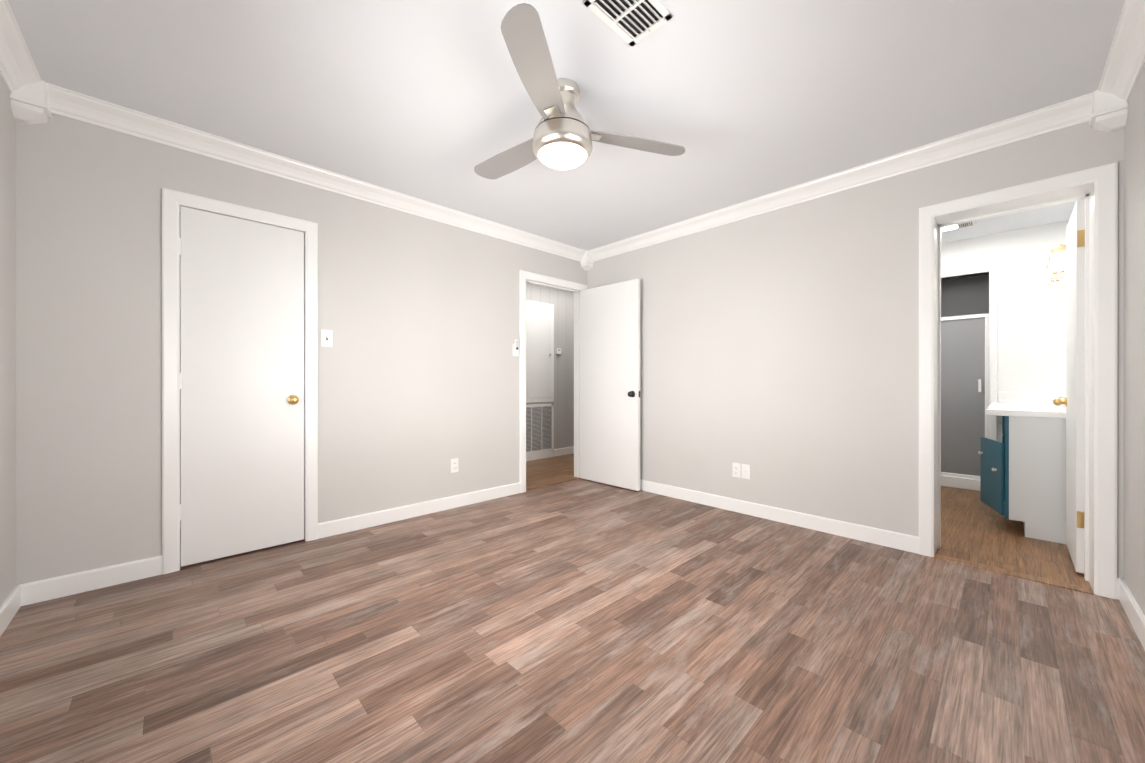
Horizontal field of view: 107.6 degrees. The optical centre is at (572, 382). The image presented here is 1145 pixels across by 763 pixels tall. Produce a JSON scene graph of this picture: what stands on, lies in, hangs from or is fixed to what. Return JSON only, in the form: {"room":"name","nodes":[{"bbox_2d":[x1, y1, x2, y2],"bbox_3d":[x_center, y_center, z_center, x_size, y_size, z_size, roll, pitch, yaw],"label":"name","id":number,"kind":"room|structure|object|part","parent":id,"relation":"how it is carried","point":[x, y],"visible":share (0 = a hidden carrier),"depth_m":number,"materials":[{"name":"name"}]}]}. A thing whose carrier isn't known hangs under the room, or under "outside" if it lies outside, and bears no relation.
{"room":"empty bedroom","nodes":[
{"label":"empty bedroom","id":0,"kind":"room"},
{"bbox_2d":[0,75,15,605],"bbox_3d":[-1.390,-0.177,0.618,0.120,2.440,3.580,0,0,-44],"label":"wall","id":1,"kind":"structure","parent":0,"point":[7,353],"depth_m":1.85,"materials":[{"name":"paint"}]},
{"bbox_2d":[0,585,20,636],"bbox_3d":[-1.342,0.993,0.665,0.014,0.100,3.580,0,0,-44],"label":"baseboard","id":2,"kind":"structure","parent":1,"relation":"attached to","point":[10,606],"depth_m":1.83,"materials":[{"name":"paint"}]},
{"bbox_2d":[0,0,47,92],"bbox_3d":[-1.319,-1.348,0.692,0.088,0.098,3.390,0,0,-44],"label":"crown molding","id":3,"kind":"structure","parent":1,"relation":"attached to","point":[18,69],"depth_m":1.74,"materials":[{"name":"paint"}]},
{"bbox_2d":[180,539,304,568],"bbox_3d":[-2.250,1.067,2.900,1.200,0.048,0.900,0,0,-44],"label":"floor","id":4,"kind":"structure","parent":0,"point":[232,556],"depth_m":2.54,"materials":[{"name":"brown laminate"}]},
{"bbox_2d":[16,113,586,584],"bbox_3d":[-0.653,-0.180,3.892,5.720,2.440,0.120,0,0,-44],"label":"wall","id":5,"kind":"structure","parent":0,"point":[88,346],"depth_m":2.30,"materials":[{"name":"paint"}]},
{"bbox_2d":[19,555,161,605],"bbox_3d":[-2.408,0.992,2.114,0.485,0.100,0.014,0,0,-44],"label":"baseboard","id":6,"kind":"structure","parent":5,"relation":"attached to","point":[33,592],"depth_m":2.10,"materials":[{"name":"paint"}]},
{"bbox_2d":[180,504,181,519],"bbox_3d":[-2.189,0.721,2.333,0.020,0.090,0.014,0,0,-44],"label":"closet door hinge","id":7,"kind":"object","parent":5,"relation":"attached to","point":[180,511],"visible":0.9,"depth_m":2.33,"materials":[{"name":"paint"}]},
{"bbox_2d":[180,373,181,388],"bbox_3d":[-2.189,-0.009,2.332,0.020,0.090,0.014,0,0,-44],"label":"closet door hinge","id":8,"kind":"object","parent":5,"relation":"attached to","point":[180,380],"visible":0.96,"depth_m":2.33,"materials":[{"name":"paint"}]},
{"bbox_2d":[162,188,317,573],"bbox_3d":[-2.007,0.018,2.591,0.615,2.045,0.120,0,0,-44],"label":"door frame","id":9,"kind":"structure","parent":5,"relation":"attached to","point":[304,385],"depth_m":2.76,"materials":[{"name":"paint"}]},
{"bbox_2d":[180,206,303,566],"bbox_3d":[-1.966,0.021,2.538,0.594,2.015,0.093,0,0,-44],"label":"closet door","id":10,"kind":"structure","parent":5,"relation":"in","point":[242,389],"depth_m":2.52,"materials":[{"name":"paint"}]},
{"bbox_3d":[-1.785,0.111,2.688,0.062,0.062,0.058,0,0,-44],"label":"knob","id":11,"kind":"part","parent":10,"relation":"part of","materials":[{"name":"gold metal"}]},
{"bbox_2d":[48,83,585,261],"bbox_3d":[-1.183,-1.351,3.237,3.810,0.098,0.088,0,0,-44],"label":"crown molding","id":12,"kind":"structure","parent":5,"relation":"attached to","point":[64,102],"depth_m":2.57,"materials":[{"name":"paint"}]},
{"bbox_2d":[321,329,332,346],"bbox_3d":[-1.656,-0.299,2.831,0.070,0.115,0.020,0,0,-44],"label":"light switch","id":13,"kind":"object","parent":5,"relation":"attached to","point":[326,338],"visible":1,"depth_m":2.83,"materials":[{"name":"white plastic"}]},
{"bbox_2d":[318,482,519,538],"bbox_3d":[-1.097,0.990,3.374,1.670,0.100,0.014,0,0,-44],"label":"baseboard","id":14,"kind":"structure","parent":5,"relation":"attached to","point":[346,525],"depth_m":3.22,"materials":[{"name":"paint"}]},
{"bbox_2d":[451,458,457,472],"bbox_3d":[-0.980,0.690,3.488,0.070,0.115,0.010,0,0,-44],"label":"electrical outlet","id":15,"kind":"object","parent":5,"relation":"attached to","point":[454,465],"visible":1,"depth_m":3.48,"materials":[{"name":"white plastic"}]},
{"bbox_2d":[512,339,518,355],"bbox_3d":[-0.524,-0.326,3.913,0.070,0.156,0.028,0,0,-44],"label":"switch","id":16,"kind":"object","parent":5,"relation":"attached to","point":[515,349],"visible":1,"depth_m":3.90,"materials":[{"name":"white plastic"}]},
{"bbox_2d":[526,280,579,292],"bbox_3d":[-0.210,-0.985,4.310,0.770,0.012,0.035,0,0,-44],"label":"door jamb","id":17,"kind":"object","parent":5,"relation":"attached to","point":[545,285],"visible":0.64,"depth_m":4.30,"materials":[{"name":"paint"}]},
{"bbox_2d":[519,270,587,492],"bbox_3d":[-0.213,-0.011,4.315,0.910,2.100,0.160,0,0,-44],"label":"door frame","id":18,"kind":"structure","parent":5,"relation":"attached to","point":[524,276],"depth_m":3.98,"materials":[{"name":"paint"}]},
{"bbox_2d":[577,291,579,477],"bbox_3d":[0.064,0.024,4.573,0.012,2.030,0.035,0,0,-44],"label":"door jamb","id":19,"kind":"object","parent":5,"relation":"attached to","point":[578,385],"visible":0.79,"depth_m":4.56,"materials":[{"name":"paint"}]},
{"bbox_2d":[580,278,639,490],"bbox_3d":[0.345,0.020,4.231,0.759,2.015,0.093,0,0,45],"label":"hall door","id":20,"kind":"structure","parent":5,"relation":"in","point":[609,381],"depth_m":4.21,"materials":[{"name":"paint"}]},
{"bbox_3d":[0.555,0.109,3.997,0.062,0.062,0.058,0,0,45],"label":"hall door knob","id":21,"kind":"part","parent":20,"relation":"part of","materials":[{"name":"black metal"}]},
{"bbox_2d":[526,283,573,448],"bbox_3d":[-0.741,-0.182,5.513,3.600,2.440,0.120,0,0,-44],"label":"wall","id":22,"kind":"structure","parent":0,"point":[561,301],"depth_m":6.00,"materials":[{"name":"grey paint"}]},
{"bbox_2d":[526,403,553,454],"bbox_3d":[-0.485,0.623,5.668,0.604,0.660,0.013,0,0,-44],"label":"air vent","id":23,"kind":"object","parent":22,"relation":"in","point":[539,428],"visible":0.65,"depth_m":5.71,"materials":[{"name":"metal"}]},
{"bbox_2d":[526,300,553,402],"bbox_3d":[-0.472,-0.412,5.654,0.604,1.360,0.050,0,0,-44],"label":"door","id":24,"kind":"structure","parent":22,"relation":"attached to","point":[539,351],"depth_m":5.68,"materials":[{"name":"paint"}]},
{"bbox_2d":[526,446,573,460],"bbox_3d":[-0.049,0.987,6.086,1.810,0.100,0.016,0,0,-44],"label":"baseboard","id":25,"kind":"structure","parent":22,"relation":"attached to","point":[536,456],"depth_m":5.84,"materials":[{"name":"paint"}]},
{"bbox_2d":[8,0,1124,250],"bbox_3d":[0.862,-1.449,2.753,6.330,0.100,3.860,0,0,-44],"label":"ceiling","id":26,"kind":"structure","parent":0,"point":[738,100],"depth_m":1.96,"materials":[{"name":"paint"}]},
{"bbox_2d":[10,80,51,124],"bbox_3d":[-2.511,-1.307,1.947,0.108,0.182,0.108,0,0,-44],"label":"block","id":27,"kind":"object","parent":26,"relation":"attached to","point":[29,103],"visible":0.85,"depth_m":1.93,"materials":[{"name":"paint"}]},
{"bbox_2d":[474,3,684,178],"bbox_3d":[-0.118,-1.224,2.116,1.173,0.348,1.073,0,0,-44],"label":"ceiling fan","id":28,"kind":"object","parent":26,"relation":"hanging from","point":[564,136],"visible":1,"depth_m":1.89,"materials":[{"name":"silver metal"}]},
{"bbox_3d":[-0.334,-1.208,2.264,0.163,0.037,0.562,0,0,-44],"label":"blade","id":29,"kind":"part","parent":28,"relation":"part of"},
{"bbox_3d":[-0.129,-1.207,1.637,0.494,0.037,0.396,0,0,-44],"label":"blade","id":30,"kind":"part","parent":28,"relation":"part of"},
{"bbox_3d":[-0.047,-1.292,2.004,0.268,0.212,0.268,0,0,-44],"label":"motor","id":31,"kind":"part","parent":28,"relation":"part of","materials":[{"name":"silver metal"}]},
{"bbox_3d":[0.316,-1.208,2.117,0.546,0.037,0.321,0,0,-44],"label":"blade","id":32,"kind":"part","parent":28,"relation":"part of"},
{"bbox_2d":[580,251,593,270],"bbox_3d":[0.158,-1.310,4.512,0.108,0.182,0.108,0,0,-44],"label":"block","id":33,"kind":"object","parent":26,"relation":"attached to","point":[587,263],"visible":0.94,"depth_m":4.49,"materials":[{"name":"paint"}]},
{"bbox_2d":[583,0,672,46],"bbox_3d":[0.210,-1.389,1.568,0.290,0.017,0.198,0,0,-44],"label":"ceiling vent","id":34,"kind":"object","parent":26,"relation":"in","point":[634,19],"visible":1,"depth_m":1.59,"materials":[{"name":"metal"}]},
{"bbox_2d":[941,221,975,231],"bbox_3d":[3.346,-1.387,3.684,0.280,0.026,0.280,0,0,-44],"label":"ceiling vent","id":35,"kind":"object","parent":26,"relation":"in","point":[958,226],"visible":0.46,"depth_m":3.70,"materials":[{"name":"white plastic"}]},
{"bbox_2d":[1088,90,1127,131],"bbox_3d":[2.564,-1.307,2.009,0.108,0.182,0.108,0,0,-44],"label":"block","id":36,"kind":"object","parent":26,"relation":"attached to","point":[1109,112],"visible":0.92,"depth_m":1.99,"materials":[{"name":"paint"}]},
{"bbox_2d":[0,453,1144,762],"bbox_3d":[0.514,1.065,3.205,6.210,0.050,4.950,0,0,-44],"label":"floor","id":37,"kind":"structure","parent":0,"point":[582,621],"depth_m":1.64,"materials":[{"name":"brown laminate"}]},
{"bbox_2d":[526,477,579,490],"bbox_3d":[-0.213,1.042,4.316,0.770,0.014,0.080,0,0,-44],"label":"threshold","id":38,"kind":"object","parent":37,"relation":"on","point":[550,483],"visible":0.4,"depth_m":4.30,"materials":[{"name":"brown wood"}]},
{"bbox_2d":[934,554,1093,594],"bbox_3d":[2.377,1.043,2.298,0.080,0.016,0.600,0,0,-44],"label":"threshold","id":39,"kind":"object","parent":37,"relation":"on","point":[1021,575],"visible":0.77,"depth_m":2.26,"materials":[{"name":"brown wood"}]},
{"bbox_2d":[978,412,1065,543],"bbox_3d":[3.604,0.635,3.287,1.431,0.811,0.584,0,0,-44],"label":"bathroom vanity","id":40,"kind":"object","parent":37,"relation":"on","point":[1023,471],"depth_m":2.81,"materials":[{"name":"white wood"}]},
{"bbox_2d":[986,404,1065,415],"bbox_3d":[3.620,0.208,3.267,1.436,0.043,0.534,0,0,-44],"label":"countertop","id":41,"kind":"structure","parent":40,"relation":"on","point":[1014,409],"depth_m":2.94,"materials":[{"name":"white stone"}]},
{"bbox_2d":[1003,406,1064,408],"bbox_3d":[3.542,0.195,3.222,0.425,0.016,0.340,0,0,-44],"label":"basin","id":42,"kind":"object","parent":41,"relation":"in","point":[1037,407],"depth_m":3.15,"materials":[{"name":"white ceramic"}]},
{"bbox_2d":[587,121,1098,536],"bbox_3d":[1.464,-0.180,3.413,0.250,2.440,3.505,0,0,-44],"label":"wall","id":43,"kind":"structure","parent":0,"point":[779,351],"depth_m":3.01,"materials":[{"name":"paint"}]},
{"bbox_2d":[732,463,740,477],"bbox_3d":[1.320,0.705,3.376,0.010,0.115,0.070,0,0,-44],"label":"electrical outlet","id":44,"kind":"object","parent":43,"relation":"attached to","point":[736,469],"visible":1,"depth_m":3.37,"materials":[{"name":"white plastic"}]},
{"bbox_2d":[741,464,749,478],"bbox_3d":[1.369,0.705,3.319,0.018,0.115,0.070,0,0,-44],"label":"outlet","id":45,"kind":"object","parent":43,"relation":"attached to","point":[745,471],"visible":1,"depth_m":3.32,"materials":[{"name":"white plastic"}]},
{"bbox_2d":[640,479,918,553],"bbox_3d":[1.132,0.990,3.570,0.014,0.100,2.820,0,0,-44],"label":"baseboard","id":46,"kind":"structure","parent":43,"relation":"attached to","point":[897,540],"depth_m":3.05,"materials":[{"name":"paint"}]},
{"bbox_2d":[588,93,1091,261],"bbox_3d":[1.365,-1.351,3.271,0.088,0.098,3.390,0,0,-44],"label":"crown molding","id":47,"kind":"structure","parent":43,"relation":"attached to","point":[1077,110],"depth_m":2.64,"materials":[{"name":"paint"}]},
{"bbox_2d":[938,225,940,548],"bbox_3d":[2.307,0.026,2.638,0.035,2.030,0.012,0,0,-44],"label":"door jamb","id":48,"kind":"object","parent":43,"relation":"attached to","point":[939,386],"visible":0.93,"depth_m":2.63,"materials":[{"name":"paint"}]},
{"bbox_2d":[940,194,1088,227],"bbox_3d":[2.511,-0.983,2.425,0.035,0.012,0.600,0,0,-44],"label":"door jamb","id":49,"kind":"object","parent":43,"relation":"attached to","point":[1076,198],"visible":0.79,"depth_m":2.39,"materials":[{"name":"paint"}]},
{"bbox_2d":[919,162,1117,598],"bbox_3d":[2.453,-0.009,2.370,0.270,2.100,0.740,0,0,-44],"label":"door frame","id":50,"kind":"structure","parent":43,"relation":"attached to","point":[1103,179],"depth_m":2.11,"materials":[{"name":"paint"}]},
{"bbox_2d":[941,276,988,316],"bbox_3d":[4.691,-0.181,4.839,0.100,2.440,1.320,0,0,-44],"label":"wall","id":51,"kind":"structure","parent":0,"point":[966,296],"depth_m":4.88,"materials":[{"name":"grey paint"}]},
{"bbox_2d":[941,274,988,281],"bbox_3d":[4.334,-1.261,4.495,1.090,0.100,1.560,0,0,-44],"label":"shower","id":52,"kind":"object","parent":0,"point":[965,277],"depth_m":4.83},
{"bbox_2d":[941,220,1068,441],"bbox_3d":[3.947,-0.181,4.041,0.100,2.440,1.200,0,0,-44],"label":"wall","id":53,"kind":"structure","parent":0,"point":[1031,342],"depth_m":3.81,"materials":[{"name":"paint"}]},
{"bbox_2d":[941,272,988,279],"bbox_3d":[3.756,-1.058,4.238,0.100,0.015,0.650,0,0,-44],"label":"jamb","id":54,"kind":"object","parent":53,"relation":"attached to","point":[965,275],"visible":0.29,"depth_m":4.11,"materials":[{"name":"paint"}]},
{"bbox_2d":[998,392,1065,403],"bbox_3d":[4.145,0.136,3.741,0.021,0.104,0.489,0,0,-44],"label":"backsplash","id":55,"kind":"structure","parent":53,"relation":"attached to","point":[1003,397],"depth_m":3.77,"materials":[{"name":"white"}]},
{"bbox_2d":[1099,129,1123,578],"bbox_3d":[2.746,-0.178,2.079,0.250,2.440,0.195,0,0,-44],"label":"wall","id":56,"kind":"structure","parent":0,"point":[1111,147],"depth_m":2.02,"materials":[{"name":"paint"}]},
{"bbox_2d":[1053,200,1084,573],"bbox_3d":[2.941,0.022,2.490,0.591,2.015,0.093,0,0,-44],"label":"bathroom door","id":57,"kind":"structure","parent":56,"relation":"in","point":[1075,331],"depth_m":2.31,"materials":[{"name":"paint"}]},
{"bbox_2d":[1047,396,1064,400],"bbox_3d":[3.643,0.145,3.116,0.200,0.087,0.156,0,0,-44],"label":"door knob","id":58,"kind":"object","parent":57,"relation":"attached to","point":[1051,398],"depth_m":3.14,"materials":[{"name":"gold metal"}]},
{"bbox_3d":[3.095,0.121,2.663,0.062,0.062,0.058,0,0,-44],"label":"bathroom door knob","id":59,"kind":"part","parent":57,"relation":"part of","materials":[{"name":"gold metal"}]},
{"bbox_2d":[1077,511,1083,528],"bbox_3d":[2.747,0.741,2.266,0.002,0.090,0.029,0,0,-44],"label":"door hinge","id":60,"kind":"structure","parent":57,"relation":"attached to","point":[1080,519],"depth_m":2.27,"materials":[{"name":"gold metal"}]},
{"bbox_2d":[1077,229,1084,246],"bbox_3d":[2.747,-0.779,2.264,0.002,0.090,0.029,0,0,-44],"label":"door hinge","id":61,"kind":"structure","parent":57,"relation":"attached to","point":[1080,238],"depth_m":2.26,"materials":[{"name":"gold metal"}]},
{"bbox_2d":[1084,194,1088,580],"bbox_3d":[2.715,0.026,2.214,0.035,2.030,0.012,0,0,-44],"label":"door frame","id":62,"kind":"structure","parent":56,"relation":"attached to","point":[1086,498],"depth_m":2.20,"materials":[{"name":"paint"}]},
{"bbox_2d":[1088,0,1144,120],"bbox_3d":[1.236,-1.348,0.719,3.810,0.098,0.088,0,0,-44],"label":"crown molding","id":63,"kind":"structure","parent":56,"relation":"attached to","point":[1120,74],"depth_m":1.72,"materials":[{"name":"paint"}]},
{"bbox_2d":[1117,578,1123,599],"bbox_3d":[2.628,0.992,2.012,0.014,0.100,0.020,0,0,-44],"label":"baseboard","id":64,"kind":"structure","parent":56,"relation":"attached to","point":[1118,579],"depth_m":2.01,"materials":[{"name":"paint"}]},
{"bbox_2d":[1123,63,1144,614],"bbox_3d":[1.265,-0.177,0.604,3.930,2.440,0.120,0,0,-44],"label":"wall","id":65,"kind":"structure","parent":0,"point":[1134,388],"depth_m":1.83,"materials":[{"name":"paint"}]},
{"bbox_2d":[1119,579,1144,649],"bbox_3d":[1.262,0.993,0.695,3.810,0.100,0.014,0,0,-44],"label":"baseboard","id":66,"kind":"structure","parent":65,"relation":"attached to","point":[1132,610],"depth_m":1.79,"materials":[{"name":"paint"}]},
{"bbox_3d":[4.058,-0.180,3.232,3.240,2.440,0.120,0,0,-44],"label":"wall","id":67,"kind":"structure","parent":0,"visible":0},
{"bbox_2d":[1044,244,1065,290],"bbox_3d":[3.701,-0.871,3.127,0.800,0.257,0.221,0,0,-44],"label":"sconce","id":68,"kind":"object","parent":67,"relation":"attached to","point":[1055,277],"visible":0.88,"depth_m":2.96,"materials":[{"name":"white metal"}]},
{"bbox_2d":[1044,272,1063,290],"bbox_3d":[3.877,-0.832,3.377,0.104,0.179,0.104,0,0,-44],"label":"shade","id":69,"kind":"object","parent":68,"relation":"on","point":[1046,287],"depth_m":3.36,"materials":[{"name":"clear glass"}]},
{"bbox_2d":[1047,265,1065,284],"bbox_3d":[3.661,-0.832,3.169,0.104,0.179,0.104,0,0,-44],"label":"shade","id":70,"kind":"object","parent":68,"relation":"on","point":[1059,281],"depth_m":3.15,"materials":[{"name":"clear glass"}]},
{"bbox_2d":[1049,251,1065,278],"bbox_3d":[3.444,-0.832,2.961,0.104,0.179,0.104,0,0,-44],"label":"shade","id":71,"kind":"object","parent":68,"relation":"on","point":[1057,263],"depth_m":2.94,"materials":[{"name":"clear glass"}]},
{"bbox_3d":[3.444,-0.947,2.961,0.084,0.050,0.084,0,0,-44],"label":"lid","id":72,"kind":"part","parent":68,"relation":"part of","materials":[{"name":"gold metal"}]},
{"bbox_3d":[3.489,-0.181,4.517,0.100,2.440,0.120,0,0,-44],"label":"wall","id":73,"kind":"structure","parent":0,"visible":0},
{"bbox_2d":[941,264,997,440],"bbox_3d":[3.713,-0.033,4.198,0.020,2.145,0.760,0,0,-44],"label":"trim","id":74,"kind":"structure","parent":73,"relation":"attached to","point":[992,270],"depth_m":3.94,"materials":[{"name":"paint"}]},
{"bbox_3d":[4.298,1.064,4.463,0.990,0.050,1.320,0,0,-44],"label":"floor","id":75,"kind":"structure","parent":0,"visible":0},
{"bbox_2d":[941,313,988,490],"bbox_3d":[4.057,0.036,4.230,0.518,2.006,1.080,0,0,-44],"label":"shower enclosure","id":76,"kind":"object","parent":75,"relation":"on","point":[964,381],"visible":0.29,"depth_m":4.13,"materials":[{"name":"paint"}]}
]}

